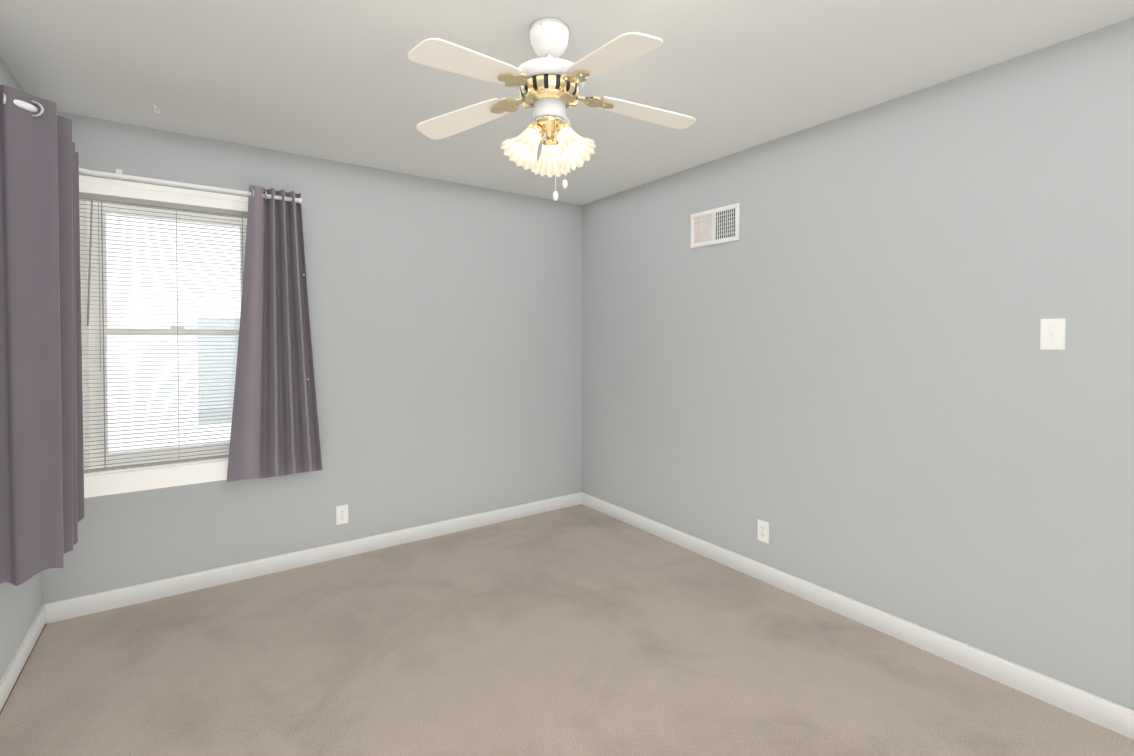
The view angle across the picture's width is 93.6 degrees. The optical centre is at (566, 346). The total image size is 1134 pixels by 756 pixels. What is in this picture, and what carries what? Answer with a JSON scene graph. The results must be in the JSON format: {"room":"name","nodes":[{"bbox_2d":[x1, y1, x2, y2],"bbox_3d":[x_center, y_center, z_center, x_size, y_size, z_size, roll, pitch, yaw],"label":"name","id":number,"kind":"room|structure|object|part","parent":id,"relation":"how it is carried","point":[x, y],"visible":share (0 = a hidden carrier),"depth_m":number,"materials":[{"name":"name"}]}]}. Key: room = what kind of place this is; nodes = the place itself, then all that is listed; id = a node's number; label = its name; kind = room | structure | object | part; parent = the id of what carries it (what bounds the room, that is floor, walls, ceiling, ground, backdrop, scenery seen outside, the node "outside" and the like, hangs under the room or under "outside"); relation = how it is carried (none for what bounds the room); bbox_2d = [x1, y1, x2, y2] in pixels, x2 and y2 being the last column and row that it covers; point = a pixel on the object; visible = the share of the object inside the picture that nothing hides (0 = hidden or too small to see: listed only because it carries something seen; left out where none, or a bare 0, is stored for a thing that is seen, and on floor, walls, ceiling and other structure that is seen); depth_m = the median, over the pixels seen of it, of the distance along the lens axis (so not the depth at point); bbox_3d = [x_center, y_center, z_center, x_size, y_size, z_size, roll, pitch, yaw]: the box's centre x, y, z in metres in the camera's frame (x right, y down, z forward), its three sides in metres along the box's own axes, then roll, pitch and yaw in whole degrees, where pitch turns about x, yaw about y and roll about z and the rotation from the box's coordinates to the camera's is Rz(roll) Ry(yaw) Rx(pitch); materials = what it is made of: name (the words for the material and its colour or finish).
{"room":"empty bedroom","nodes":[
{"label":"empty bedroom","id":0,"kind":"room"},
{"bbox_2d":[0,57,42,679],"bbox_3d":[-1.219,0.131,0.530,0.200,2.440,4.720,-1,1,-35],"label":"wall","id":1,"kind":"structure","parent":0,"point":[21,605],"depth_m":2.15,"materials":[{"name":"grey paint"}]},
{"bbox_2d":[0,602,51,710],"bbox_3d":[-1.190,1.302,0.692,0.013,0.092,4.520,-1,1,-35],"label":"baseboard","id":2,"kind":"structure","parent":1,"relation":"attached to","point":[44,615],"depth_m":2.20,"materials":[{"name":"white paint"}]},
{"bbox_2d":[0,622,46,713],"bbox_3d":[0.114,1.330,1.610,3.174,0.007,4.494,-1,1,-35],"label":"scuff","id":3,"kind":"object","parent":2,"relation":"attached to","point":[22,669],"visible":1,"depth_m":2.16,"materials":[{"name":"grey paint"}]},
{"bbox_2d":[42,111,581,603],"bbox_3d":[-1.245,0.083,3.520,3.600,2.440,0.200,-1,1,-35],"label":"wall","id":4,"kind":"structure","parent":0,"point":[446,331],"depth_m":3.46,"materials":[{"name":"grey paint"}]},
{"bbox_2d":[0,85,321,585],"bbox_3d":[-1.713,-0.052,2.461,1.218,1.705,0.990,-1,1,-35],"label":"curtains","id":5,"kind":"object","parent":4,"relation":"hanging from","point":[274,428],"visible":1,"depth_m":2.02,"materials":[{"name":"purple fabric"}]},
{"bbox_3d":[-2.051,-0.047,2.120,0.176,1.705,0.822,-1,1,-35],"label":"panel","id":6,"kind":"part","parent":5,"relation":"part of","materials":[{"name":"grey fabric"}]},
{"bbox_3d":[-1.744,-0.829,2.399,1.101,0.024,0.890,-1,1,-35],"label":"rod","id":7,"kind":"part","parent":5,"relation":"part of","materials":[{"name":"white metal"}]},
{"bbox_3d":[-1.647,-0.068,3.007,0.481,1.632,0.102,-1,1,-35],"label":"panel","id":8,"kind":"part","parent":5,"relation":"part of","materials":[{"name":"grey fabric"}]},
{"bbox_2d":[79,175,247,497],"bbox_3d":[-2.110,-0.048,2.888,0.960,1.573,0.235,-1,1,-35],"label":"window","id":9,"kind":"structure","parent":4,"relation":"in","point":[109,482],"depth_m":2.75,"materials":[{"name":"paint"}]},
{"bbox_3d":[-2.314,-0.296,2.635,0.003,0.850,0.003,-1,1,-35],"label":"blind cord","id":10,"kind":"part","parent":9,"relation":"part of","materials":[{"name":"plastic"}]},
{"bbox_2d":[79,192,247,472],"bbox_3d":[-2.073,-0.067,2.834,0.792,1.374,0.028,-1,1,-35],"label":"window blind","id":11,"kind":"object","parent":9,"relation":"attached to","point":[159,205],"visible":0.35,"depth_m":2.79,"materials":[{"name":"plastic"}]},
{"bbox_2d":[87,199,92,325],"bbox_3d":[-2.342,-0.410,2.613,0.008,0.620,0.008,1,0,-35],"label":"blind wand","id":12,"kind":"object","parent":11,"relation":"hanging from","point":[89,273],"visible":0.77,"depth_m":2.61,"materials":[{"name":"plastic"}]},
{"bbox_3d":[-2.120,-0.067,2.901,0.720,1.380,0.076,-1,1,-35],"label":"window sashes","id":13,"kind":"part","parent":9,"relation":"part of","materials":[{"name":"white plastic"}]},
{"bbox_3d":[-2.124,-0.070,2.907,0.600,1.245,0.037,-1,1,-35],"label":"glass","id":14,"kind":"part","parent":9,"relation":"part of","materials":[{"name":"clear glass"}]},
{"bbox_2d":[52,492,579,621],"bbox_3d":[-1.171,1.258,3.459,3.170,0.092,0.017,-1,1,-35],"label":"baseboard","id":15,"kind":"structure","parent":4,"relation":"attached to","point":[69,608],"depth_m":3.10,"materials":[{"name":"white paint"}]},
{"bbox_2d":[336,504,347,524],"bbox_3d":[-1.394,1.045,3.303,0.070,0.116,0.009,-1,1,-35],"label":"electrical outlet","id":16,"kind":"object","parent":4,"relation":"attached to","point":[341,514],"visible":1,"depth_m":3.30,"materials":[{"name":"white plastic"}]},
{"bbox_2d":[0,504,1133,755],"bbox_3d":[0.114,1.384,1.611,3.600,0.100,4.920,-1,1,-35],"label":"floor","id":17,"kind":"structure","parent":0,"point":[578,630],"depth_m":2.17,"materials":[{"name":"carpet"}]},
{"bbox_2d":[0,0,1133,204],"bbox_3d":[0.114,-1.156,1.571,3.600,0.100,4.920,-1,1,-35],"label":"ceiling","id":18,"kind":"structure","parent":0,"point":[347,81],"depth_m":2.12,"materials":[{"name":"white paint"}]},
{"bbox_2d":[408,17,695,200],"bbox_3d":[-0.051,-0.804,1.838,1.047,0.612,1.020,-1,1,-35],"label":"ceiling fan","id":19,"kind":"object","parent":18,"relation":"hanging from","point":[549,84],"visible":1,"depth_m":1.81,"materials":[{"name":"white metal"}]},
{"label":"blade","id":20,"kind":"part","parent":19,"relation":"part of","materials":[{"name":"white wood"}]},
{"label":"blade","id":21,"kind":"part","parent":19,"relation":"part of","materials":[{"name":"white wood"}]},
{"bbox_3d":[-0.136,-0.697,1.830,0.147,0.114,0.143,34,-15,-18],"label":"lamp shade","id":22,"kind":"part","parent":19,"relation":"part of","materials":[{"name":"white glass"}]},
{"bbox_2d":[526,123,543,138],"bbox_3d":[-0.102,-0.755,1.847,0.062,0.055,0.062,34,-15,-18],"label":"socket","id":23,"kind":"object","parent":19,"relation":"attached to","point":[537,129],"depth_m":1.82,"materials":[{"name":"gold metal"}]},
{"bbox_3d":[-0.062,-0.947,1.867,0.250,0.084,0.250,-1,1,-35],"label":"motor","id":24,"kind":"part","parent":19,"relation":"part of","materials":[{"name":"white metal"}]},
{"bbox_2d":[542,134,558,145],"bbox_3d":[-0.060,-0.756,1.916,0.062,0.055,0.062,23,41,31],"label":"socket","id":25,"kind":"object","parent":19,"relation":"attached to","point":[549,139],"depth_m":1.90,"materials":[{"name":"gold metal"}]},
{"bbox_3d":[-0.059,-0.699,1.955,0.147,0.114,0.143,23,41,31],"label":"lamp shade","id":26,"kind":"part","parent":19,"relation":"part of","materials":[{"name":"white glass"}]},
{"bbox_3d":[-0.039,-0.656,1.818,0.003,0.268,0.003,-1,1,-35],"label":"chain","id":27,"kind":"part","parent":19,"relation":"part of","materials":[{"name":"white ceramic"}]},
{"bbox_2d":[554,123,570,138],"bbox_3d":[-0.022,-0.755,1.845,0.062,0.055,0.062,-30,-16,4],"label":"socket","id":28,"kind":"object","parent":19,"relation":"attached to","point":[559,128],"depth_m":1.82,"materials":[{"name":"gold metal"}]},
{"bbox_3d":[0.010,-0.697,1.826,0.143,0.114,0.147,-30,-16,4],"label":"lamp shade","id":29,"kind":"part","parent":19,"relation":"part of","materials":[{"name":"white glass"}]},
{"bbox_3d":[0.125,-0.847,1.559,0.132,0.006,0.360,-6,12,-30],"label":"blade","id":30,"kind":"part","parent":19,"relation":"part of","materials":[{"name":"white wood"}]},
{"bbox_3d":[0.290,-0.853,1.950,0.360,0.006,0.132,8,4,-13],"label":"blade","id":31,"kind":"part","parent":19,"relation":"part of","materials":[{"name":"white wood"}]},
{"bbox_2d":[582,17,1133,709],"bbox_3d":[1.561,0.100,2.488,0.200,2.440,4.720,-1,1,-35],"label":"wall","id":32,"kind":"structure","parent":0,"point":[838,369],"depth_m":2.35,"materials":[{"name":"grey paint"}]},
{"bbox_2d":[690,203,739,248],"bbox_3d":[0.890,-0.727,3.237,0.020,0.215,0.365,-1,1,-35],"label":"air vent","id":33,"kind":"object","parent":32,"relation":"in","point":[719,225],"visible":1,"depth_m":3.23,"materials":[{"name":"white metal"}]},
{"bbox_2d":[758,519,768,543],"bbox_3d":[1.097,1.037,2.981,0.009,0.116,0.070,-1,1,-35],"label":"electrical outlet","id":34,"kind":"object","parent":32,"relation":"attached to","point":[763,531],"visible":1,"depth_m":2.98,"materials":[{"name":"white plastic"}]},
{"bbox_2d":[580,492,1133,739],"bbox_3d":[1.028,1.264,3.076,0.017,0.092,3.135,-1,1,-35],"label":"baseboard","id":35,"kind":"structure","parent":32,"relation":"attached to","point":[1108,714],"depth_m":2.35,"materials":[{"name":"white paint"}]},
{"bbox_2d":[1040,318,1065,349],"bbox_3d":[1.792,-0.044,1.967,0.019,0.116,0.070,-1,1,-35],"label":"light switch","id":36,"kind":"object","parent":32,"relation":"attached to","point":[1052,334],"visible":1,"depth_m":1.97,"materials":[{"name":"white plastic"}]},
{"label":"outside","id":37,"kind":"structure","parent":0,"visible":0},
{"bbox_2d":[106,214,240,452],"bbox_3d":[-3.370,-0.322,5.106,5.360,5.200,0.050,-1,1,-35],"label":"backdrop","id":38,"kind":"structure","parent":37,"point":[123,354],"depth_m":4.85,"materials":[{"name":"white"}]},
{"bbox_2d":[197,317,239,423],"bbox_3d":[-3.175,0.227,5.191,0.700,1.000,0.050,-1,1,-35],"label":"window","id":39,"kind":"structure","parent":38,"relation":"attached to","point":[215,352],"depth_m":5.05,"materials":[{"name":"glass"}]}
]}

